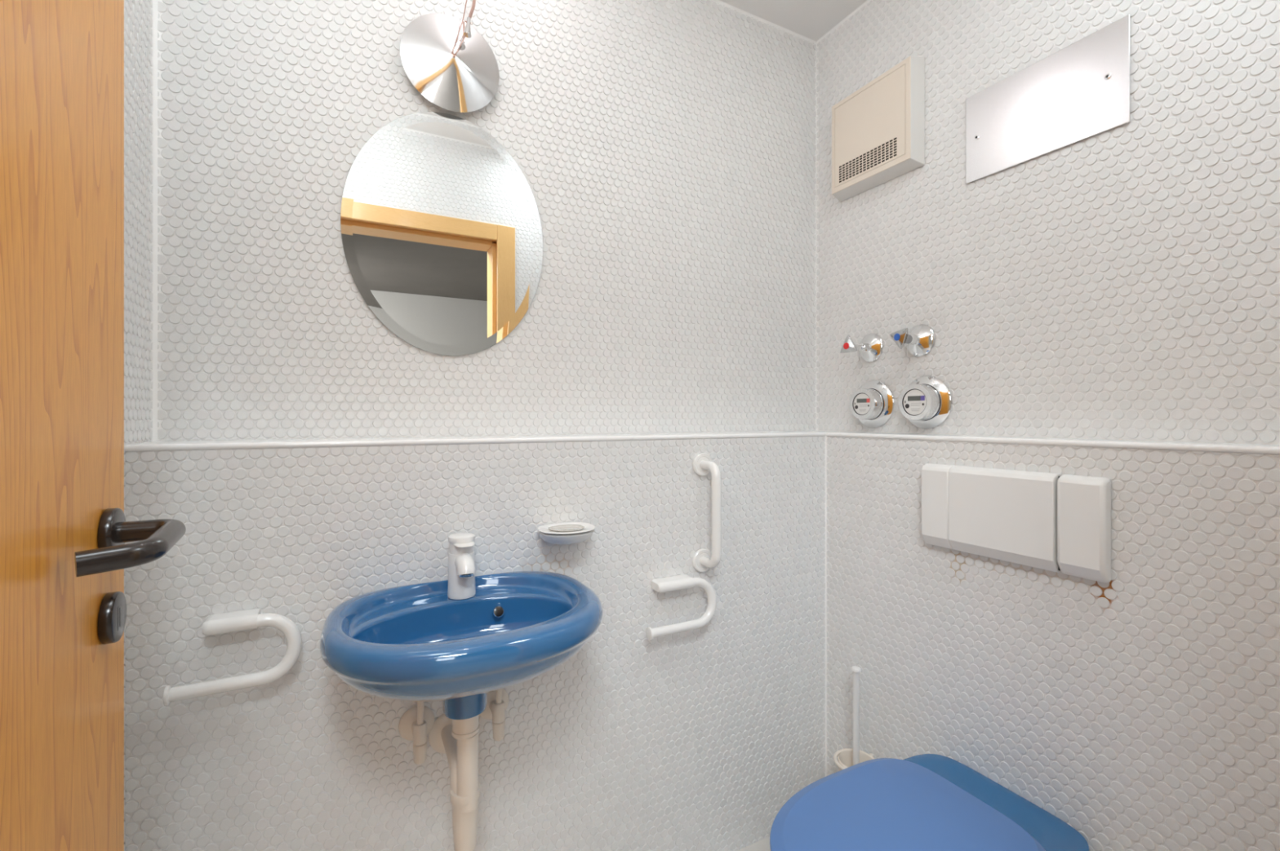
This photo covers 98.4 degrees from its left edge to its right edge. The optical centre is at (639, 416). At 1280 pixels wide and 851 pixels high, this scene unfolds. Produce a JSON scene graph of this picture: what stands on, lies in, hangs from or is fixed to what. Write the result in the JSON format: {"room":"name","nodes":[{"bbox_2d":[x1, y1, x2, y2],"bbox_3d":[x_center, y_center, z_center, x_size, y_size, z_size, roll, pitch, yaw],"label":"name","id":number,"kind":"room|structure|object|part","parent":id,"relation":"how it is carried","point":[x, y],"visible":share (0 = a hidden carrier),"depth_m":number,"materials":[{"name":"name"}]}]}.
{"room":"toilet room","nodes":[
{"label":"toilet room","id":0,"kind":"room"},
{"bbox_2d":[124,0,152,850],"bbox_3d":[-0.694,-0.032,0.487,0.103,2.463,1.255,0,0,-28],"label":"wall","id":1,"kind":"structure","parent":0,"point":[138,20],"depth_m":0.98,"materials":[{"name":"tile"}]},
{"bbox_2d":[124,0,825,850],"bbox_3d":[-0.160,-0.032,1.443,1.933,2.463,0.252,0,0,-28],"label":"wall","id":2,"kind":"structure","parent":0,"point":[664,150],"depth_m":1.29,"materials":[{"name":"tile"}]},
{"bbox_2d":[150,0,163,441],"bbox_3d":[-0.930,-0.608,1.062,0.016,1.309,0.016,0,0,-28],"label":"trim","id":3,"kind":"structure","parent":2,"relation":"attached to","point":[155,12],"depth_m":1.06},
{"bbox_2d":[163,608,302,706],"bbox_3d":[-0.713,0.418,0.979,0.195,0.130,0.060,0,0,-28],"label":"toilet roll holder","id":4,"kind":"object","parent":2,"relation":"attached to","point":[249,620],"visible":1,"depth_m":0.97,"materials":[{"name":"white plastic"}]},
{"bbox_2d":[398,702,434,764],"bbox_3d":[-0.449,0.577,1.117,0.070,0.225,0.058,0,0,-28],"label":"angle valve","id":5,"kind":"object","parent":2,"relation":"attached to","point":[415,725],"visible":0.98,"depth_m":1.10,"materials":[{"name":"beige plastic"}]},
{"bbox_3d":[-0.440,0.671,1.104,0.026,0.038,0.026,0,0,-28],"label":"valve knob","id":6,"kind":"part","parent":5,"relation":"part of","materials":[{"name":"beige plastic"}]},
{"bbox_2d":[340,111,542,355],"bbox_3d":[-0.453,-0.432,1.315,0.457,0.573,0.007,0,0,-28],"label":"oval mirror","id":7,"kind":"object","parent":2,"relation":"attached to","point":[442,236],"visible":1,"depth_m":1.30,"materials":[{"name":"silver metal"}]},
{"bbox_2d":[319,571,603,719],"bbox_3d":[-0.305,0.445,1.008,0.485,0.199,0.385,0,0,-28],"label":"washbasin","id":8,"kind":"object","parent":2,"relation":"attached to","point":[414,642],"visible":1,"depth_m":0.95,"materials":[{"name":"blue ceramic"}]},
{"bbox_2d":[428,714,480,850],"bbox_3d":[-0.358,0.677,1.089,0.089,0.264,0.193,0,0,-28],"label":"trap","id":9,"kind":"object","parent":8,"relation":"attached to","point":[458,740],"visible":0.98,"depth_m":1.01,"materials":[{"name":"beige plastic"}]},
{"bbox_2d":[449,782,480,850],"bbox_3d":[-0.325,0.750,1.028,0.054,0.116,0.054,0,0,-28],"label":"pipe","id":10,"kind":"object","parent":9,"relation":"on","point":[464,803],"depth_m":1.01,"materials":[{"name":"beige plastic"}]},
{"bbox_2d":[447,533,475,599],"bbox_3d":[-0.360,0.306,1.125,0.056,0.126,0.094,0,0,-28],"label":"faucet","id":11,"kind":"object","parent":8,"relation":"on","point":[461,557],"visible":1,"depth_m":1.12,"materials":[{"name":"white plastic"}]},
{"bbox_3d":[-0.356,0.259,1.121,0.043,0.005,0.039,0,0,-28],"label":"lever","id":12,"kind":"part","parent":11,"relation":"part of","materials":[{"name":"white plastic"}]},
{"bbox_3d":[-0.351,0.297,1.109,0.035,0.040,0.059,0,0,-28],"label":"spout","id":13,"kind":"part","parent":11,"relation":"part of","materials":[{"name":"white plastic"}]},
{"bbox_2d":[124,431,838,452],"bbox_3d":[-0.137,0.053,1.397,1.732,0.012,0.155,0,0,-28],"label":"trim","id":14,"kind":"structure","parent":2,"relation":"attached to","point":[373,442],"depth_m":1.17,"materials":[{"name":"white ceramic"}]},
{"bbox_2d":[479,688,508,741],"bbox_3d":[-0.310,0.575,1.190,0.070,0.221,0.058,0,0,-28],"label":"angle valve","id":15,"kind":"object","parent":2,"relation":"attached to","point":[498,700],"visible":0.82,"depth_m":1.17,"materials":[{"name":"beige plastic"}]},
{"bbox_3d":[-0.301,0.667,1.176,0.026,0.038,0.026,0,0,-28],"label":"valve knob","id":16,"kind":"part","parent":15,"relation":"part of","materials":[{"name":"beige plastic"}]},
{"bbox_2d":[537,522,595,544],"bbox_3d":[-0.163,0.265,1.236,0.128,0.033,0.112,0,0,-28],"label":"soap dish","id":17,"kind":"object","parent":2,"relation":"attached to","point":[569,533],"visible":1,"depth_m":1.21,"materials":[{"name":"white ceramic"}]},
{"bbox_2d":[548,524,584,532],"bbox_3d":[-0.163,0.250,1.238,0.079,0.003,0.072,0,0,-28],"label":"soap bar","id":18,"kind":"object","parent":17,"relation":"on","point":[552,528],"depth_m":1.24,"materials":[{"name":"white"}]},
{"bbox_2d":[645,574,716,641],"bbox_3d":[0.104,0.479,1.405,0.204,0.134,0.060,0,0,-28],"label":"toilet roll holder","id":19,"kind":"object","parent":2,"relation":"attached to","point":[666,584],"visible":1,"depth_m":1.39,"materials":[{"name":"white plastic"}]},
{"bbox_2d":[692,453,720,572],"bbox_3d":[0.183,0.254,1.435,0.062,0.317,0.078,0,0,-28],"label":"handle","id":20,"kind":"object","parent":2,"relation":"attached to","point":[703,560],"visible":1,"depth_m":1.41,"materials":[{"name":"white plastic"}]},
{"bbox_2d":[710,0,816,44],"bbox_3d":[-0.171,-1.259,1.463,1.733,0.008,0.008,0,0,-28],"label":"trim","id":21,"kind":"structure","parent":2,"relation":"attached to","point":[778,27],"depth_m":1.76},
{"bbox_2d":[813,44,817,431],"bbox_3d":[0.594,-0.608,1.861,0.009,1.309,0.009,0,0,-28],"label":"trim","id":22,"kind":"structure","parent":2,"relation":"attached to","point":[815,144],"depth_m":1.86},
{"bbox_2d":[822,435,829,777],"bbox_3d":[0.564,0.627,1.674,0.012,1.143,0.012,0,0,-28],"label":"trim","id":23,"kind":"structure","parent":2,"relation":"attached to","point":[826,437],"depth_m":1.68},
{"bbox_2d":[738,836,770,850],"bbox_3d":[0.122,1.250,0.901,1.933,0.100,1.475,0,0,-28],"label":"floor","id":24,"kind":"structure","parent":0,"point":[764,845],"depth_m":1.54,"materials":[{"name":"tile"}]},
{"bbox_2d":[833,666,875,771],"bbox_3d":[0.588,0.940,1.499,0.118,0.519,0.116,0,0,-5],"label":"toilet brush","id":25,"kind":"object","parent":24,"relation":"on","point":[847,757],"visible":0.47,"depth_m":1.49,"materials":[{"name":"white plastic"}]},
{"bbox_3d":[0.587,0.860,1.499,0.027,0.360,0.027,0,0,-28],"label":"brush handle","id":26,"kind":"part","parent":25,"relation":"part of","materials":[{"name":"white plastic"}]},
{"bbox_2d":[720,0,866,40],"bbox_3d":[0.122,-1.313,0.901,1.933,0.100,1.475,0,0,-28],"label":"ceiling","id":27,"kind":"structure","parent":0,"point":[810,19],"depth_m":1.72,"materials":[{"name":"paint"}]},
{"bbox_2d":[400,0,498,112],"bbox_3d":[-0.429,-0.990,1.279,0.233,0.545,0.090,0,0,-14],"label":"lamp","id":28,"kind":"object","parent":27,"relation":"hanging from","point":[446,60],"visible":1,"depth_m":1.27,"materials":[{"name":"silver metal"}]},
{"bbox_3d":[-0.378,-1.088,1.287,0.049,0.348,0.007,0,0,-28],"label":"stem","id":29,"kind":"part","parent":28,"relation":"part of","materials":[{"name":"silver metal"}]},
{"bbox_2d":[816,0,1279,850],"bbox_3d":[0.880,-0.032,1.307,0.214,2.463,1.255,0,0,-28],"label":"wall","id":30,"kind":"structure","parent":0,"point":[1121,282],"depth_m":1.14,"materials":[{"name":"tile"}]},
{"bbox_2d":[816,0,872,44],"bbox_3d":[0.882,-1.259,1.308,0.008,0.008,1.255,0,0,-28],"label":"trim","id":31,"kind":"structure","parent":30,"relation":"attached to","point":[867,1],"depth_m":1.76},
{"bbox_2d":[840,333,883,362],"bbox_3d":[0.653,-0.208,1.644,0.100,0.087,0.087,0,0,-28],"label":"shutoff valve","id":32,"kind":"object","parent":30,"relation":"attached to","point":[870,347],"visible":1,"depth_m":1.64,"materials":[{"name":"silver metal"}]},
{"bbox_3d":[0.621,-0.217,1.634,0.030,0.053,0.060,0,0,-28],"label":"triangular handle","id":33,"kind":"part","parent":32,"relation":"part of","materials":[{"name":"silver metal"}]},
{"bbox_2d":[849,380,893,427],"bbox_3d":[0.679,-0.038,1.647,0.050,0.142,0.142,0,0,-28],"label":"meter","id":34,"kind":"object","parent":30,"relation":"attached to","point":[872,404],"visible":1,"depth_m":1.62,"materials":[{"name":"silver metal"}]},
{"bbox_2d":[831,56,924,201],"bbox_3d":[0.691,-0.838,1.629,0.046,0.297,0.294,0,0,-28],"label":"exhaust fan","id":35,"kind":"object","parent":30,"relation":"attached to","point":[878,130],"visible":1,"depth_m":1.58,"materials":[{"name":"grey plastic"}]},
{"bbox_2d":[839,137,896,182],"bbox_3d":[0.667,-0.753,1.626,0.002,0.051,0.205,0,0,-28],"label":"grille","id":36,"kind":"object","parent":35,"relation":"attached to","point":[882,153],"depth_m":1.62,"materials":[{"name":"brown plastic"}]},
{"bbox_2d":[889,324,934,356],"bbox_3d":[0.738,-0.211,1.508,0.074,0.089,0.092,0,0,-28],"label":"shutoff valve","id":37,"kind":"object","parent":30,"relation":"attached to","point":[919,340],"visible":1,"depth_m":1.50,"materials":[{"name":"silver metal"}]},
{"bbox_3d":[0.713,-0.212,1.514,0.031,0.056,0.058,0,0,-28],"label":"triangular handle","id":38,"kind":"part","parent":37,"relation":"part of","materials":[{"name":"silver metal"}]},
{"bbox_2d":[898,376,951,429],"bbox_3d":[0.759,-0.039,1.494,0.050,0.144,0.144,0,0,-28],"label":"meter","id":39,"kind":"object","parent":30,"relation":"attached to","point":[926,402],"visible":1,"depth_m":1.47,"materials":[{"name":"silver metal"}]},
{"bbox_2d":[911,403,920,411],"bbox_3d":[0.740,-0.026,1.480,0.001,0.021,0.030,0,0,-28],"label":"print","id":40,"kind":"object","parent":39,"relation":"attached to","point":[914,406],"depth_m":1.48,"materials":[{"name":"grey paper"}]},
{"bbox_2d":[769,754,1090,850],"bbox_3d":[0.533,0.940,1.067,0.622,0.320,0.372,0,0,-28],"label":"toilet","id":41,"kind":"object","parent":30,"relation":"attached to","point":[925,802],"visible":1,"depth_m":1.09,"materials":[{"name":"blue ceramic"}]},
{"bbox_3d":[0.542,0.958,1.072,0.602,0.284,0.368,0,0,-28],"label":"bowl","id":42,"kind":"part","parent":41,"relation":"part of","materials":[{"name":"blue ceramic"}]},
{"bbox_2d":[921,463,1111,583],"bbox_3d":[0.794,0.216,1.204,0.034,0.200,0.374,0,0,-28],"label":"flush plate","id":43,"kind":"object","parent":30,"relation":"attached to","point":[1054,522],"visible":1,"depth_m":1.16,"materials":[{"name":"white plastic"}]},
{"bbox_3d":[0.724,0.216,1.339,0.034,0.200,0.070,0,0,-28],"label":"panel","id":44,"kind":"part","parent":43,"relation":"part of","materials":[{"name":"white plastic"}]},
{"bbox_2d":[965,13,1130,183],"bbox_3d":[0.907,-0.702,1.257,0.007,0.216,0.334,0,0,-28],"label":"plate","id":45,"kind":"object","parent":30,"relation":"attached to","point":[1081,91],"visible":1,"depth_m":1.23,"materials":[{"name":"metal"}]},
{"bbox_2d":[826,431,1279,454],"bbox_3d":[0.869,0.053,1.217,0.116,0.012,1.104,0,0,-28],"label":"trim","id":46,"kind":"structure","parent":30,"relation":"attached to","point":[1265,449],"depth_m":1.09,"materials":[{"name":"white ceramic"}]},
{"bbox_3d":[0.435,-0.032,0.301,1.933,2.463,0.122,0,0,-28],"label":"wall","id":47,"kind":"structure","parent":0,"visible":0},
{"bbox_2d":[0,0,186,850],"bbox_3d":[-0.434,0.186,0.349,0.118,2.012,0.729,0,0,-28],"label":"door","id":48,"kind":"structure","parent":47,"relation":"in","point":[64,531],"depth_m":0.51,"materials":[{"name":"brown wood"}]},
{"bbox_3d":[-0.520,0.131,0.569,0.067,0.029,0.151,0,0,-28],"label":"handle","id":49,"kind":"part","parent":48,"relation":"part of","materials":[{"name":"black metal"}]}
]}

